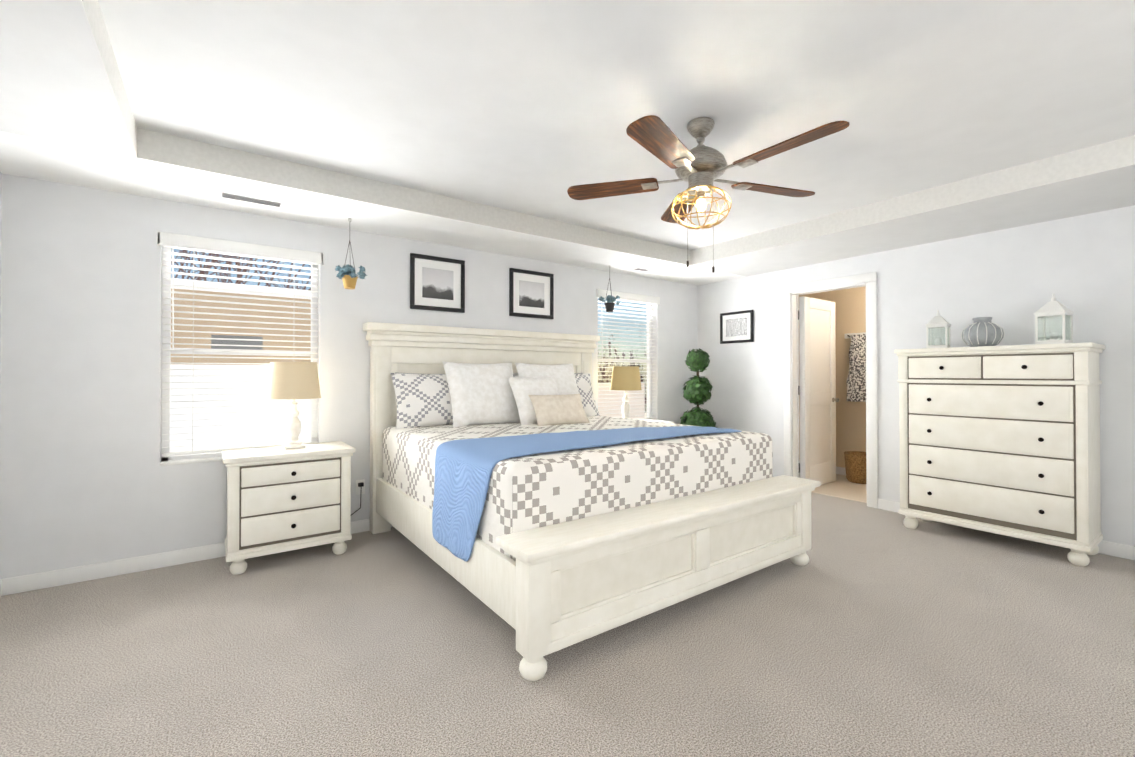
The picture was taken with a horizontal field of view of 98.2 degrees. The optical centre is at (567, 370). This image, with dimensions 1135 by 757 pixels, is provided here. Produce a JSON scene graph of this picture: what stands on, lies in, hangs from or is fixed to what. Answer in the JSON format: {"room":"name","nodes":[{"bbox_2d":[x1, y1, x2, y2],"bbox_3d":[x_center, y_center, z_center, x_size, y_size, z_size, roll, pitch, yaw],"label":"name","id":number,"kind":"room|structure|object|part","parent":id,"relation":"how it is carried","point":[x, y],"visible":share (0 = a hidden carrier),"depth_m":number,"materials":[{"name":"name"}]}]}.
{"room":"bedroom","nodes":[
{"label":"bedroom","id":0,"kind":"room"},
{"bbox_2d":[0,172,1,390],"bbox_3d":[-1.746,-0.070,0.621,0.150,2.660,5.250,0,-1,-36],"label":"wall","id":1,"kind":"structure","parent":0,"point":[0,263],"depth_m":2.79,"materials":[{"name":"paint"}]},
{"bbox_2d":[0,579,3,596],"bbox_3d":[-1.724,1.214,0.719,0.014,0.095,5.040,0,-1,-36],"label":"baseboard","id":2,"kind":"structure","parent":1,"relation":"attached to","point":[1,580],"depth_m":2.78,"materials":[{"name":"white wood"}]},
{"bbox_2d":[0,174,696,578],"bbox_3d":[-0.818,-0.038,4.620,6.335,2.660,0.150,0,-1,-36],"label":"wall","id":3,"kind":"structure","parent":0,"point":[86,478],"depth_m":3.13,"materials":[{"name":"paint"}]},
{"bbox_2d":[4,519,392,595],"bbox_3d":[-0.770,1.244,4.543,6.035,0.095,0.014,0,-1,-36],"label":"baseboard","id":4,"kind":"structure","parent":3,"relation":"attached to","point":[35,581],"depth_m":3.06,"materials":[{"name":"white wood"}]},
{"bbox_2d":[160,246,317,465],"bbox_3d":[-2.309,-0.132,3.529,0.940,1.510,0.145,0,-1,-36],"label":"window","id":5,"kind":"structure","parent":3,"relation":"in","point":[188,458],"depth_m":3.42,"materials":[{"name":"white plastic"}]},
{"bbox_2d":[157,231,323,455],"bbox_3d":[-2.288,-0.167,3.500,0.980,1.465,0.097,0,-1,-36],"label":"window blind","id":6,"kind":"object","parent":5,"relation":"attached to","point":[173,241],"visible":0.96,"depth_m":3.45,"materials":[{"name":"white plastic"}]},
{"bbox_2d":[351,479,364,514],"bbox_3d":[-1.678,1.020,3.866,0.172,0.297,0.052,0,-1,-36],"label":"outlet","id":7,"kind":"object","parent":3,"relation":"attached to","point":[360,486],"visible":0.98,"depth_m":3.90,"materials":[{"name":"white plastic"}]},
{"bbox_2d":[410,253,464,312],"bbox_3d":[-1.128,-0.756,4.291,0.490,0.470,0.024,0,-1,-36],"label":"picture frame","id":8,"kind":"object","parent":3,"relation":"attached to","point":[437,283],"visible":0.98,"depth_m":4.28,"materials":[{"name":"black wood"}]},
{"bbox_2d":[509,268,553,318],"bbox_3d":[-0.350,-0.751,4.852,0.500,0.460,0.024,0,-1,-36],"label":"picture frame","id":9,"kind":"object","parent":3,"relation":"attached to","point":[531,294],"visible":0.96,"depth_m":4.84,"materials":[{"name":"black wood"}]},
{"bbox_2d":[598,301,651,418],"bbox_3d":[0.667,-0.115,5.676,0.920,1.510,0.145,0,-1,-36],"label":"window","id":10,"kind":"structure","parent":3,"relation":"in","point":[649,393],"depth_m":5.92,"materials":[{"name":"white plastic"}]},
{"bbox_2d":[596,289,659,418],"bbox_3d":[0.688,-0.149,5.647,0.960,1.465,0.097,0,-1,-36],"label":"window blind","id":11,"kind":"object","parent":10,"relation":"attached to","point":[637,298],"visible":0.65,"depth_m":5.66,"materials":[{"name":"white plastic"}]},
{"bbox_2d":[0,472,1134,756],"bbox_3d":[1.233,1.326,2.852,7.605,0.104,5.400,0,-1,-36],"label":"floor","id":12,"kind":"structure","parent":0,"point":[870,632],"depth_m":2.15,"materials":[{"name":"carpet"}]},
{"bbox_2d":[222,441,354,574],"bbox_3d":[-1.919,0.912,3.390,0.760,0.740,0.474,0,-1,-36],"label":"nightstand","id":13,"kind":"object","parent":12,"relation":"on","point":[280,499],"visible":1,"depth_m":3.21,"materials":[{"name":"beige paint"}]},
{"bbox_2d":[265,362,321,449],"bbox_3d":[-1.913,0.242,3.439,0.344,0.598,0.344,0,-1,-36],"label":"lamp","id":14,"kind":"object","parent":13,"relation":"on","point":[294,381],"visible":1,"depth_m":3.33,"materials":[{"name":"beige fabric"}]},
{"bbox_2d":[362,322,820,680],"bbox_3d":[0.030,0.454,3.581,2.320,1.660,2.480,0,-1,-36],"label":"bed","id":15,"kind":"object","parent":12,"relation":"on","point":[530,495],"visible":1,"depth_m":2.78,"materials":[{"name":"beige paint"}]},
{"bbox_2d":[383,416,772,560],"bbox_3d":[-0.013,0.688,3.639,2.094,0.522,2.085,0,-1,-36],"label":"quilt","id":16,"kind":"object","parent":15,"relation":"on","point":[532,474],"depth_m":2.78,"materials":[{"name":"white fabric"}]},
{"bbox_2d":[432,426,741,561],"bbox_3d":[0.274,0.686,3.211,2.173,0.570,0.729,0,-1,-36],"label":"throw","id":17,"kind":"object","parent":15,"relation":"on","point":[464,503],"depth_m":2.65,"materials":[{"name":"blue fabric"}]},
{"bbox_2d":[636,419,673,423],"bbox_3d":[0.725,0.927,5.298,0.760,0.740,0.474,0,-1,-36],"label":"nightstand","id":18,"kind":"object","parent":12,"relation":"on","point":[656,420],"depth_m":5.49,"materials":[{"name":"beige paint"}]},
{"bbox_2d":[610,366,641,418],"bbox_3d":[0.625,0.257,5.270,0.344,0.598,0.344,0,-1,-36],"label":"lamp","id":19,"kind":"object","parent":18,"relation":"on","point":[625,378],"visible":0.9,"depth_m":5.15,"materials":[{"name":"beige fabric"}]},
{"bbox_2d":[680,348,716,427],"bbox_3d":[1.536,0.518,5.772,0.430,1.565,0.443,0,-1,-36],"label":"topiary tree","id":20,"kind":"object","parent":12,"relation":"on","point":[697,388],"visible":0.75,"depth_m":5.67,"materials":[{"name":"green plant"}]},
{"bbox_2d":[844,451,865,483],"bbox_3d":[3.418,1.131,5.725,0.350,0.330,0.350,0,-1,-36],"label":"basket","id":21,"kind":"object","parent":12,"relation":"on","point":[855,464],"visible":0.6,"depth_m":5.63,"materials":[{"name":"brown wicker"}]},
{"bbox_2d":[894,342,1105,566],"bbox_3d":[3.207,0.555,3.720,0.494,1.460,1.130,0,-1,-36],"label":"dresser","id":22,"kind":"object","parent":12,"relation":"on","point":[1003,440],"visible":1,"depth_m":3.49,"materials":[{"name":"beige paint"}]},
{"bbox_2d":[925,310,950,347],"bbox_3d":[3.015,-0.334,3.996,0.148,0.319,0.148,0,-1,-44],"label":"lantern","id":23,"kind":"object","parent":22,"relation":"on","point":[938,321],"visible":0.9,"depth_m":3.97,"materials":[{"name":"white metal"}]},
{"bbox_2d":[961,317,1004,346],"bbox_3d":[3.187,-0.291,3.775,0.258,0.230,0.252,0,-1,-36],"label":"ribbed vase","id":24,"kind":"object","parent":22,"relation":"on","point":[982,331],"visible":0.94,"depth_m":3.70,"materials":[{"name":"grey ceramic"}]},
{"bbox_2d":[1034,293,1073,343],"bbox_3d":[3.397,-0.359,3.433,0.164,0.361,0.164,0,-1,-30],"label":"lantern","id":25,"kind":"object","parent":22,"relation":"on","point":[1053,308],"visible":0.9,"depth_m":3.41,"materials":[{"name":"white metal"}]},
{"bbox_2d":[0,0,1134,285],"bbox_3d":[0.718,-1.205,2.500,6.035,0.160,5.100,0,-1,-36],"label":"ceiling","id":26,"kind":"structure","parent":0,"point":[66,114],"depth_m":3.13,"materials":[{"name":"paint"}]},
{"bbox_2d":[218,190,284,207],"bbox_3d":[-2.060,-1.113,3.208,0.360,0.011,0.120,0,-1,-36],"label":"ceiling vent","id":27,"kind":"object","parent":26,"relation":"in","point":[240,197],"visible":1,"depth_m":3.19,"materials":[{"name":"white metal"}]},
{"bbox_2d":[335,218,366,288],"bbox_3d":[-1.586,-0.859,3.608,0.225,0.515,0.206,0,-1,-36],"label":"hanging plant","id":28,"kind":"object","parent":26,"relation":"hanging from","point":[346,274],"visible":1,"depth_m":3.58,"materials":[{"name":"blue plant"}]},
{"bbox_2d":[599,278,619,311],"bbox_3d":[0.442,-0.861,5.181,0.229,0.485,0.230,0,-1,-36],"label":"hanging plant","id":29,"kind":"object","parent":26,"relation":"hanging from","point":[610,303],"visible":1,"depth_m":5.16,"materials":[{"name":"blue plant"}]},
{"bbox_2d":[633,267,651,270],"bbox_3d":[0.806,-1.097,5.338,0.200,0.011,0.100,0,-1,-36],"label":"ceiling vent","id":30,"kind":"object","parent":26,"relation":"in","point":[641,269],"visible":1,"depth_m":5.32,"materials":[{"name":"white metal"}]},
{"bbox_2d":[567,115,849,272],"bbox_3d":[0.728,-0.897,2.510,1.383,0.774,1.328,0,-1,-36],"label":"ceiling fan","id":31,"kind":"object","parent":26,"relation":"hanging from","point":[700,167],"visible":1,"depth_m":2.49,"materials":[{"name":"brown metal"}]},
{"bbox_3d":[0.244,-0.993,2.693,0.500,0.007,0.146,0,-10,17],"label":"blade","id":32,"kind":"part","parent":31,"relation":"part of","materials":[{"name":"brown wood"}]},
{"bbox_3d":[0.422,-0.998,2.170,0.146,0.007,0.500,-12,-8,34],"label":"blade","id":33,"kind":"part","parent":31,"relation":"part of","materials":[{"name":"brown wood"}]},
{"bbox_3d":[0.686,-0.991,3.024,0.146,0.007,0.500,10,-1,-1],"label":"blade","id":34,"kind":"part","parent":31,"relation":"part of","materials":[{"name":"brown wood"}]},
{"label":"blade","id":35,"kind":"part","parent":31,"relation":"part of","materials":[{"name":"brown wood"}]},
{"bbox_3d":[0.974,-0.998,2.178,0.146,0.007,0.500,-12,7,-36],"label":"blade","id":36,"kind":"part","parent":31,"relation":"part of","materials":[{"name":"brown wood"}]},
{"bbox_2d":[799,286,865,467],"bbox_3d":[3.822,0.100,5.685,0.100,2.400,3.250,0,-1,-36],"label":"wall","id":37,"kind":"structure","parent":0,"point":[850,310],"depth_m":6.09,"materials":[{"name":"beige paint"}]},
{"bbox_2d":[799,461,845,474],"bbox_3d":[3.776,1.252,5.643,0.014,0.095,3.050,0,-1,-36],"label":"baseboard","id":38,"kind":"structure","parent":37,"relation":"attached to","point":[841,470],"depth_m":6.14,"materials":[{"name":"white wood"}]},
{"bbox_2d":[844,332,865,401],"bbox_3d":[3.499,-0.043,5.902,0.171,0.830,0.382,0,-1,-36],"label":"towel","id":39,"kind":"object","parent":37,"relation":"hanging from","point":[856,384],"visible":0.77,"depth_m":5.86,"materials":[{"name":"fabric"}]},
{"bbox_2d":[697,205,1134,545],"bbox_3d":[3.257,-0.041,4.231,0.120,2.660,5.250,0,-1,-36],"label":"wall","id":40,"kind":"structure","parent":0,"point":[1010,281],"depth_m":4.06,"materials":[{"name":"paint"}]},
{"bbox_2d":[720,310,753,343],"bbox_3d":[2.006,-0.513,5.841,0.024,0.370,0.450,0,-1,-36],"label":"picture frame","id":41,"kind":"object","parent":40,"relation":"attached to","point":[737,327],"visible":1,"depth_m":5.83,"materials":[{"name":"black wood"}]},
{"bbox_2d":[799,296,838,484],"bbox_3d":[2.835,0.242,5.557,0.720,2.090,0.194,0,-1,-37],"label":"door leaf","id":42,"kind":"structure","parent":40,"relation":"in","point":[817,366],"depth_m":5.51,"materials":[{"name":"white wood"}]},
{"bbox_2d":[783,272,877,508],"bbox_3d":[2.686,0.187,5.021,0.156,2.217,0.929,0,-1,-36],"label":"door frame","id":43,"kind":"structure","parent":40,"relation":"attached to","point":[870,279],"depth_m":5.05,"materials":[{"name":"white wood"}]},
{"bbox_2d":[878,498,1134,559],"bbox_3d":[3.769,1.235,3.398,0.014,0.095,2.958,0,-1,-36],"label":"baseboard","id":44,"kind":"structure","parent":40,"relation":"attached to","point":[1105,547],"depth_m":3.41,"materials":[{"name":"white wood"}]},
{"label":"outside","id":45,"kind":"structure","parent":0,"visible":0},
{"bbox_2d":[598,383,646,418],"bbox_3d":[-16.835,2.619,30.190,70.000,4.150,59.600,0,-1,-36],"label":"ground","id":46,"kind":"structure","parent":45,"point":[603,409],"depth_m":17.52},
{"bbox_2d":[170,280,310,451],"bbox_3d":[-8.951,1.383,9.870,11.000,5.900,5.800,0,-1,-36],"label":"house","id":47,"kind":"structure","parent":46,"relation":"on","point":[246,431],"depth_m":8.83,"materials":[{"name":"white"}]},
{"bbox_2d":[171,249,646,403],"bbox_3d":[-4.430,-0.417,18.145,32.000,9.631,9.791,0,-1,-36],"label":"trees","id":48,"kind":"object","parent":46,"relation":"on","point":[607,379],"depth_m":15.33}
]}

